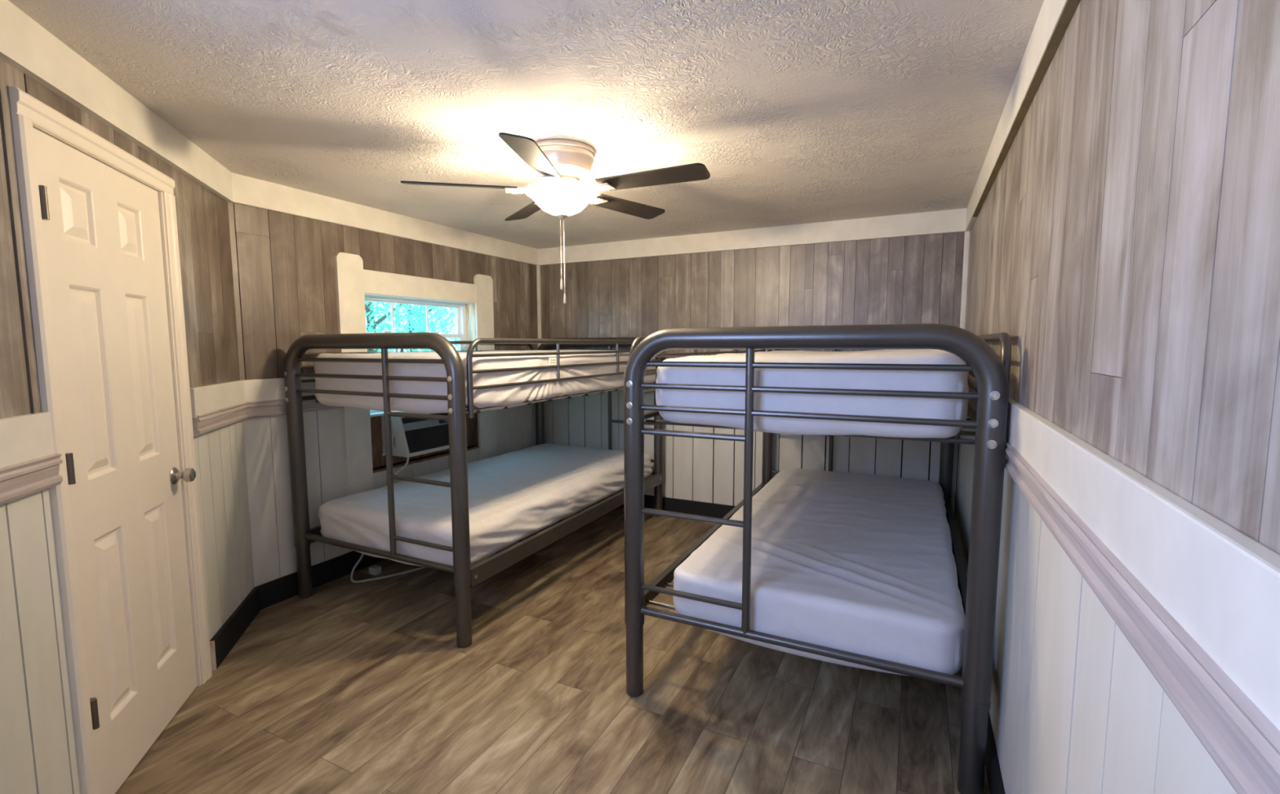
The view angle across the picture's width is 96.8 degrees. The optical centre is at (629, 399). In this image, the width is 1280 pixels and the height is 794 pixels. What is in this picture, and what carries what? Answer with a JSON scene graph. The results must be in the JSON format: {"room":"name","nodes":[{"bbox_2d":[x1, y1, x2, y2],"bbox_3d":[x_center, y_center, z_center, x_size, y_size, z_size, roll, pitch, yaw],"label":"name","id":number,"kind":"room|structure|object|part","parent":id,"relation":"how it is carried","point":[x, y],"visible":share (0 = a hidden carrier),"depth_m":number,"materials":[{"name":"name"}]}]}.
{"room":"dormitory","nodes":[
{"label":"dormitory","id":0,"kind":"room"},
{"bbox_2d":[0,58,254,793],"bbox_3d":[-1.575,0.164,1.284,0.100,2.319,3.670,-2,6,-17],"label":"wall","id":1,"kind":"structure","parent":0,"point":[38,754],"depth_m":1.57,"materials":[{"name":"grey wood"}]},
{"bbox_2d":[0,412,62,505],"bbox_3d":[-1.487,0.169,1.219,0.030,0.204,0.755,-2,6,-17],"label":"trim","id":2,"kind":"structure","parent":1,"relation":"attached to","point":[26,437],"depth_m":1.47,"materials":[{"name":"paint"}]},
{"bbox_2d":[8,86,212,793],"bbox_3d":[-1.726,0.200,1.990,0.116,2.114,0.863,-2,6,-17],"label":"door","id":3,"kind":"structure","parent":1,"relation":"attached to","point":[100,222],"depth_m":1.89,"materials":[{"name":"paint"}]},
{"bbox_3d":[-1.607,0.270,1.611,0.020,2.046,0.059,-2,6,-17],"label":"casing","id":4,"kind":"part","parent":3,"relation":"part of","materials":[{"name":"paint"}]},
{"bbox_3d":[-1.728,-0.819,1.893,0.021,0.068,0.863,-2,6,-17],"label":"casing","id":5,"kind":"part","parent":3,"relation":"part of","materials":[{"name":"paint"}]},
{"bbox_3d":[-1.788,0.305,2.282,0.072,0.068,0.068,-2,6,-17],"label":"knob","id":6,"kind":"part","parent":3,"relation":"part of","materials":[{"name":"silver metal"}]},
{"bbox_3d":[-1.839,0.198,2.370,0.020,2.046,0.072,-2,6,-17],"label":"casing","id":7,"kind":"part","parent":3,"relation":"part of","materials":[{"name":"paint"}]},
{"bbox_2d":[0,0,233,201],"bbox_3d":[-1.514,-0.918,1.184,0.026,0.146,3.581,-2,6,-17],"label":"trim","id":8,"kind":"structure","parent":1,"relation":"attached to","point":[26,46],"depth_m":1.80,"materials":[{"name":"paint"}]},
{"bbox_2d":[190,380,248,435],"bbox_3d":[-1.943,0.028,2.711,0.030,0.204,0.601,-2,6,-17],"label":"trim","id":9,"kind":"structure","parent":1,"relation":"attached to","point":[204,399],"depth_m":2.64,"materials":[{"name":"paint"}]},
{"bbox_2d":[209,586,260,671],"bbox_3d":[-1.944,1.115,2.816,0.020,0.135,0.597,-2,6,-17],"label":"baseboard","id":10,"kind":"structure","parent":1,"relation":"attached to","point":[223,642],"depth_m":2.75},
{"bbox_2d":[227,201,537,586],"bbox_3d":[-1.486,-0.118,4.220,0.100,2.319,2.835,3,6,27],"label":"wall","id":11,"kind":"structure","parent":0,"point":[283,264],"depth_m":3.31,"materials":[{"name":"grey wood"}]},
{"bbox_2d":[244,377,315,402],"bbox_3d":[-1.909,-0.063,3.247,0.018,0.126,0.589,3,6,27],"label":"trim","id":12,"kind":"structure","parent":11,"relation":"attached to","point":[264,389],"depth_m":3.10,"materials":[{"name":"paint"}]},
{"bbox_2d":[245,399,344,418],"bbox_3d":[-1.904,0.034,3.253,0.030,0.088,0.591,3,6,27],"label":"trim","id":13,"kind":"structure","parent":11,"relation":"attached to","point":[258,409],"depth_m":3.13,"materials":[{"name":"white wood"}]},
{"bbox_2d":[254,551,386,609],"bbox_3d":[-1.438,0.973,4.283,0.015,0.135,2.670,3,6,27],"label":"baseboard","id":14,"kind":"structure","parent":11,"relation":"attached to","point":[276,591],"depth_m":3.41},
{"bbox_2d":[228,172,538,265],"bbox_3d":[-1.442,-1.195,4.070,0.026,0.146,2.676,3,6,27],"label":"trim","id":15,"kind":"structure","parent":11,"relation":"attached to","point":[246,191],"depth_m":3.58,"materials":[{"name":"paint"}]},
{"bbox_2d":[333,252,497,496],"bbox_3d":[-1.526,-0.207,4.168,0.177,1.506,1.419,3,6,27],"label":"window","id":16,"kind":"structure","parent":11,"relation":"in","point":[473,304],"depth_m":3.86,"materials":[{"name":"paint"}]},
{"bbox_3d":[-1.734,-0.150,3.584,0.022,1.506,0.183,3,6,27],"label":"casing","id":17,"kind":"part","parent":16,"relation":"part of","materials":[{"name":"paint"}]},
{"bbox_3d":[-1.539,0.063,4.191,0.146,0.015,1.034,3,6,27],"label":"sill","id":18,"kind":"part","parent":16,"relation":"part of","materials":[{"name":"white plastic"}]},
{"bbox_3d":[-1.594,-0.578,4.153,0.024,0.249,0.961,3,6,27],"label":"sash","id":19,"kind":"part","parent":16,"relation":"part of","materials":[{"name":"white plastic"}]},
{"bbox_3d":[-1.569,-0.225,4.175,0.024,0.520,0.961,3,6,27],"label":"sash","id":20,"kind":"part","parent":16,"relation":"part of","materials":[{"name":"white plastic"}]},
{"bbox_2d":[381,412,448,457],"bbox_3d":[-1.567,0.220,4.109,0.482,0.268,0.536,3,6,27],"label":"air conditioner","id":21,"kind":"object","parent":16,"relation":"attached to","point":[411,437],"visible":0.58,"depth_m":3.88,"materials":[{"name":"white plastic"}]},
{"bbox_3d":[-1.408,0.167,4.024,0.032,0.048,0.499,3,6,27],"label":"control panel","id":22,"kind":"part","parent":21,"relation":"part of","materials":[{"name":"black plastic"}]},
{"bbox_2d":[404,423,448,453],"bbox_3d":[-1.386,0.267,4.023,0.053,0.146,0.499,3,6,27],"label":"grille","id":23,"kind":"object","parent":21,"relation":"attached to","point":[430,437],"depth_m":3.96,"materials":[{"name":"black plastic"}]},
{"bbox_3d":[-1.336,0.156,4.141,0.012,0.024,0.140,3,6,27],"label":"control knob","id":24,"kind":"part","parent":21,"relation":"part of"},
{"bbox_3d":[-1.581,-0.335,4.173,0.065,0.781,1.026,3,6,27],"label":"frame","id":25,"kind":"part","parent":16,"relation":"part of","materials":[{"name":"white plastic"}]},
{"bbox_3d":[-1.465,-0.796,4.069,0.018,0.147,1.034,3,6,27],"label":"head casing","id":26,"kind":"part","parent":16,"relation":"part of","materials":[{"name":"paint"}]},
{"bbox_3d":[-1.184,-0.257,4.675,0.022,1.506,0.202,3,6,27],"label":"casing","id":27,"kind":"part","parent":16,"relation":"part of","materials":[{"name":"paint"}]},
{"bbox_2d":[8,0,1044,248],"bbox_3d":[-0.498,-1.126,2.132,3.652,0.080,5.488,3,6,27],"label":"ceiling","id":28,"kind":"structure","parent":0,"point":[796,112],"depth_m":2.01,"materials":[{"name":"white paint"}]},
{"bbox_2d":[400,132,710,304],"bbox_3d":[-0.265,-0.785,2.600,1.286,0.690,1.335,3,6,27],"label":"ceiling fan","id":29,"kind":"object","parent":28,"relation":"hanging from","point":[562,166],"visible":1,"depth_m":2.47,"materials":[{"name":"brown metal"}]},
{"bbox_3d":[-0.747,-0.946,2.512,0.490,0.034,0.127,-1,6,-11],"label":"blade","id":30,"kind":"part","parent":29,"relation":"part of","materials":[{"name":"brown wood"}]},
{"bbox_3d":[-0.474,-0.958,2.567,0.177,0.047,0.090,-1,6,-11],"label":"blade arm","id":31,"kind":"part","parent":29,"relation":"part of","materials":[{"name":"silver metal"}]},
{"bbox_3d":[-0.529,-0.992,2.986,0.127,0.034,0.490,-3,6,-29],"label":"blade","id":32,"kind":"part","parent":29,"relation":"part of","materials":[{"name":"brown wood"}]},
{"bbox_3d":[-0.362,-0.914,2.160,0.127,0.034,0.490,0,6,7],"label":"blade","id":33,"kind":"part","parent":29,"relation":"part of","materials":[{"name":"brown wood"}]},
{"bbox_3d":[-0.392,-0.975,2.744,0.090,0.047,0.177,-3,6,-29],"label":"blade arm","id":34,"kind":"part","parent":29,"relation":"part of","materials":[{"name":"silver metal"}]},
{"bbox_3d":[-0.330,-0.946,2.435,0.090,0.047,0.177,0,6,7],"label":"blade arm","id":35,"kind":"part","parent":29,"relation":"part of","materials":[{"name":"silver metal"}]},
{"bbox_3d":[-0.318,-0.701,2.624,0.005,0.285,0.005,3,6,27],"label":"pull chain","id":36,"kind":"part","parent":29,"relation":"part of","materials":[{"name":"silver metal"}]},
{"bbox_3d":[-0.310,-0.908,2.604,0.011,0.115,0.011,0,5,4],"label":"rod","id":37,"kind":"part","parent":29,"relation":"part of","materials":[{"name":"silver metal"}]},
{"bbox_3d":[-0.304,-0.669,2.627,0.005,0.350,0.005,3,6,27],"label":"pull chain","id":38,"kind":"part","parent":29,"relation":"part of","materials":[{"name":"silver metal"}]},
{"bbox_3d":[-0.198,-0.974,2.721,0.090,0.047,0.177,5,7,42],"label":"blade arm","id":39,"kind":"part","parent":29,"relation":"part of","materials":[{"name":"silver metal"}]},
{"bbox_3d":[-0.158,-0.956,2.532,0.179,0.047,0.092,3,6,27],"label":"blade arm","id":40,"kind":"part","parent":29,"relation":"part of","materials":[{"name":"silver metal"}]},
{"bbox_3d":[-0.010,-0.989,2.926,0.127,0.034,0.490,5,7,42],"label":"blade","id":41,"kind":"part","parent":29,"relation":"part of","materials":[{"name":"brown wood"}]},
{"bbox_3d":[0.096,-0.940,2.420,0.493,0.034,0.131,3,6,27],"label":"blade","id":42,"kind":"part","parent":29,"relation":"part of","materials":[{"name":"brown wood"}]},
{"bbox_2d":[115,505,990,793],"bbox_3d":[-0.490,1.262,2.361,3.652,0.080,5.488,3,6,27],"label":"floor","id":43,"kind":"structure","parent":0,"point":[348,687],"depth_m":2.27,"materials":[{"name":"wood"}]},
{"bbox_2d":[350,457,426,582],"bbox_3d":[-1.488,0.743,3.739,0.730,0.702,0.338,-6,8,-45],"label":"power cord","id":44,"kind":"object","parent":43,"relation":"on","point":[375,570],"visible":0.62,"depth_m":3.58,"materials":[{"name":"white plastic"}]},
{"bbox_2d":[283,332,663,648],"bbox_3d":[-0.818,0.312,3.982,1.298,1.503,2.412,3,6,27],"label":"bunk bed","id":45,"kind":"object","parent":43,"relation":"on","point":[465,575],"visible":0.71,"depth_m":2.92,"materials":[{"name":"grey metal"}]},
{"bbox_3d":[-1.875,0.976,3.273,0.081,0.325,0.081,3,6,27],"label":"leg","id":46,"kind":"part","parent":45,"relation":"part of","materials":[{"name":"grey metal"}]},
{"bbox_3d":[-1.356,-0.101,4.214,0.032,0.026,2.285,3,6,27],"label":"rail","id":47,"kind":"part","parent":45,"relation":"part of","materials":[{"name":"grey metal"}]},
{"bbox_3d":[-1.373,0.708,4.301,0.032,0.086,2.285,3,6,27],"label":"rail","id":48,"kind":"part","parent":45,"relation":"part of","materials":[{"name":"grey metal"}]},
{"bbox_3d":[-1.340,0.264,2.934,1.282,1.203,0.080,3,6,27],"label":"frame","id":49,"kind":"part","parent":45,"relation":"part of","materials":[{"name":"grey metal"}]},
{"bbox_3d":[-1.338,0.799,2.985,1.203,0.032,0.032,3,6,27],"label":"rail","id":50,"kind":"part","parent":45,"relation":"part of","materials":[{"name":"grey metal"}]},
{"bbox_3d":[-1.216,0.266,2.872,0.030,1.090,0.030,3,6,27],"label":"ladder rail","id":51,"kind":"part","parent":45,"relation":"part of","materials":[{"name":"grey metal"}]},
{"bbox_3d":[-1.387,-0.247,4.215,0.027,0.375,2.241,3,6,27],"label":"guard rail","id":52,"kind":"part","parent":45,"relation":"part of","materials":[{"name":"grey metal"}]},
{"bbox_3d":[-0.800,1.024,2.736,0.081,0.325,0.081,3,6,27],"label":"leg","id":53,"kind":"part","parent":45,"relation":"part of","materials":[{"name":"grey metal"}]},
{"bbox_2d":[313,349,656,413],"bbox_3d":[-0.787,-0.180,3.918,1.206,0.308,2.220,3,6,27],"label":"mattress","id":54,"kind":"object","parent":45,"relation":"on","point":[508,395],"visible":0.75,"depth_m":3.02,"materials":[{"name":"fabric"}]},
{"bbox_2d":[317,443,653,566],"bbox_3d":[-0.805,0.636,4.011,1.172,0.275,2.257,3,6,27],"label":"mattress","id":55,"kind":"object","parent":45,"relation":"on","point":[513,496],"visible":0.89,"depth_m":3.35,"materials":[{"name":"white fabric"}]},
{"bbox_3d":[-0.281,-0.053,3.676,0.032,0.026,2.285,3,6,27],"label":"rail","id":56,"kind":"part","parent":45,"relation":"part of","materials":[{"name":"grey metal"}]},
{"bbox_3d":[-0.252,-0.196,3.647,0.027,0.375,2.241,3,6,27],"label":"guard rail","id":57,"kind":"part","parent":45,"relation":"part of","materials":[{"name":"grey metal"}]},
{"bbox_3d":[-0.259,0.758,3.744,0.032,0.086,2.285,3,6,27],"label":"rail","id":58,"kind":"part","parent":45,"relation":"part of","materials":[{"name":"grey metal"}]},
{"bbox_3d":[-0.296,0.062,5.002,1.282,1.203,0.080,3,6,27],"label":"frame","id":59,"kind":"part","parent":45,"relation":"part of","materials":[{"name":"grey metal"}]},
{"bbox_3d":[-0.173,0.064,4.939,0.030,1.090,0.030,3,6,27],"label":"ladder rail","id":60,"kind":"part","parent":45,"relation":"part of","materials":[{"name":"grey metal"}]},
{"bbox_3d":[0.244,0.821,4.803,0.081,0.325,0.081,3,6,27],"label":"leg","id":61,"kind":"part","parent":45,"relation":"part of","materials":[{"name":"grey metal"}]},
{"bbox_2d":[623,323,1011,793],"bbox_3d":[1.077,0.394,3.062,1.298,1.503,2.412,3,6,27],"label":"bunk bed","id":62,"kind":"object","parent":43,"relation":"on","point":[992,371],"visible":0.66,"depth_m":1.93,"materials":[{"name":"grey metal"}]},
{"bbox_3d":[0.020,1.057,2.353,0.081,0.325,0.081,3,6,27],"label":"leg","id":63,"kind":"part","parent":62,"relation":"part of","materials":[{"name":"grey metal"}]},
{"bbox_3d":[0.538,-0.020,3.293,0.032,0.026,2.285,3,6,27],"label":"rail","id":64,"kind":"part","parent":62,"relation":"part of","materials":[{"name":"grey metal"}]},
{"bbox_3d":[0.508,-0.165,3.295,0.027,0.375,2.241,3,6,27],"label":"guard rail","id":65,"kind":"part","parent":62,"relation":"part of","materials":[{"name":"grey metal"}]},
{"bbox_3d":[0.522,0.790,3.381,0.032,0.086,2.285,3,6,27],"label":"rail","id":66,"kind":"part","parent":62,"relation":"part of","materials":[{"name":"grey metal"}]},
{"bbox_3d":[0.431,0.337,2.075,0.030,1.090,0.030,3,6,27],"label":"ladder rail","id":67,"kind":"part","parent":62,"relation":"part of","materials":[{"name":"grey metal"}]},
{"bbox_3d":[0.557,0.881,2.065,1.203,0.032,0.032,3,6,27],"label":"rail","id":68,"kind":"part","parent":62,"relation":"part of","materials":[{"name":"grey metal"}]},
{"bbox_2d":[655,349,968,438],"bbox_3d":[1.067,-0.116,3.012,1.114,0.307,2.212,3,6,27],"label":"mattress","id":69,"kind":"object","parent":62,"relation":"on","point":[902,380],"visible":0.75,"depth_m":1.99,"materials":[{"name":"white fabric"}]},
{"bbox_2d":[673,467,965,676],"bbox_3d":[1.118,0.728,3.057,1.058,0.256,2.231,3,6,27],"label":"mattress","id":70,"kind":"object","parent":62,"relation":"on","point":[857,563],"visible":0.94,"depth_m":2.29,"materials":[{"name":"white fabric"}]},
{"bbox_3d":[1.475,0.135,4.143,0.030,1.090,0.030,3,6,27],"label":"ladder rail","id":71,"kind":"part","parent":62,"relation":"part of","materials":[{"name":"grey metal"}]},
{"bbox_3d":[1.599,0.144,4.081,1.282,1.203,0.080,3,6,27],"label":"frame","id":72,"kind":"part","parent":62,"relation":"part of","materials":[{"name":"grey metal"}]},
{"bbox_3d":[1.636,0.839,2.824,0.032,0.086,2.285,3,6,27],"label":"rail","id":73,"kind":"part","parent":62,"relation":"part of","materials":[{"name":"grey metal"}]},
{"bbox_3d":[1.613,0.028,2.756,0.032,0.026,2.285,3,6,27],"label":"rail","id":74,"kind":"part","parent":62,"relation":"part of","materials":[{"name":"grey metal"}]},
{"bbox_3d":[1.095,1.105,1.815,0.081,0.325,0.081,3,6,27],"label":"leg","id":75,"kind":"part","parent":62,"relation":"part of","materials":[{"name":"grey metal"}]},
{"bbox_3d":[1.643,-0.114,2.727,0.027,0.375,2.241,3,6,27],"label":"guard rail","id":76,"kind":"part","parent":62,"relation":"part of","materials":[{"name":"grey metal"}]},
{"bbox_2d":[540,231,964,533],"bbox_3d":[0.715,-0.166,4.642,3.476,2.319,0.100,3,6,27],"label":"wall","id":77,"kind":"structure","parent":0,"point":[910,279],"depth_m":4.45,"materials":[{"name":"grey wood"}]},
{"bbox_2d":[536,265,541,347],"bbox_3d":[-0.843,-0.784,5.300,0.030,0.911,0.022,3,6,27],"label":"trim","id":78,"kind":"structure","parent":77,"relation":"attached to","point":[538,267],"depth_m":5.28,"materials":[{"name":"paint"}]},
{"bbox_2d":[537,208,966,265],"bbox_3d":[0.683,-1.242,4.482,3.400,0.146,0.026,3,6,27],"label":"trim","id":79,"kind":"structure","parent":77,"relation":"attached to","point":[948,221],"depth_m":4.28,"materials":[{"name":"paint"}]},
{"bbox_2d":[595,492,951,538],"bbox_3d":[0.693,0.926,4.695,3.422,0.135,0.015,3,6,27],"label":"baseboard","id":80,"kind":"structure","parent":77,"relation":"attached to","point":[684,506],"depth_m":4.78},
{"bbox_2d":[960,231,969,329],"bbox_3d":[2.216,-0.649,3.772,0.030,0.911,0.016,3,6,27],"label":"trim","id":81,"kind":"structure","parent":77,"relation":"attached to","point":[966,238],"depth_m":3.75,"materials":[{"name":"paint"}]},
{"bbox_2d":[955,0,1279,793],"bbox_3d":[1.093,0.139,1.452,0.100,2.319,5.488,3,6,27],"label":"wall","id":82,"kind":"structure","parent":0,"point":[1125,241],"depth_m":0.84,"materials":[{"name":"grey wood"}]},
{"bbox_2d":[951,540,1004,793],"bbox_3d":[1.045,1.223,1.582,0.015,0.135,5.288,3,6,27],"label":"baseboard","id":83,"kind":"structure","parent":82,"relation":"attached to","point":[996,786],"depth_m":1.84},
{"bbox_2d":[965,0,1079,231],"bbox_3d":[1.033,-0.946,1.377,0.026,0.146,5.288,3,6,27],"label":"trim","id":84,"kind":"structure","parent":82,"relation":"attached to","point":[1051,11],"depth_m":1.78,"materials":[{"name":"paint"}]},
{"bbox_2d":[968,373,1279,730],"bbox_3d":[1.038,0.097,1.476,0.024,0.126,5.288,3,6,27],"label":"trim","id":85,"kind":"structure","parent":82,"relation":"attached to","point":[1219,583],"depth_m":0.60,"materials":[{"name":"paint"}]},
{"bbox_2d":[968,399,1279,793],"bbox_3d":[1.032,0.193,1.488,0.030,0.088,5.288,3,6,27],"label":"trim","id":86,"kind":"structure","parent":82,"relation":"attached to","point":[1242,742],"depth_m":0.60,"materials":[{"name":"white wood"}]},
{"label":"outside","id":87,"kind":"structure","parent":0,"visible":0},
{"bbox_3d":[-5.918,1.289,7.610,10.721,0.100,20.000,3,6,27],"label":"ground","id":88,"kind":"structure","parent":87,"visible":0},
{"bbox_2d":[364,301,457,351],"bbox_3d":[-2.967,-0.437,6.527,2.032,3.528,2.060,3,6,27],"label":"leafy tree","id":89,"kind":"object","parent":88,"relation":"on","point":[371,326],"visible":0.04,"depth_m":6.44,"materials":[{"name":"green plant"}]},
{"bbox_2d":[365,302,457,351],"bbox_3d":[-3.685,-0.873,9.539,1.928,3.825,1.936,3,6,27],"label":"leafy tree","id":90,"kind":"object","parent":88,"relation":"on","point":[437,308],"visible":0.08,"depth_m":9.37,"materials":[{"name":"green plant"}]}
]}

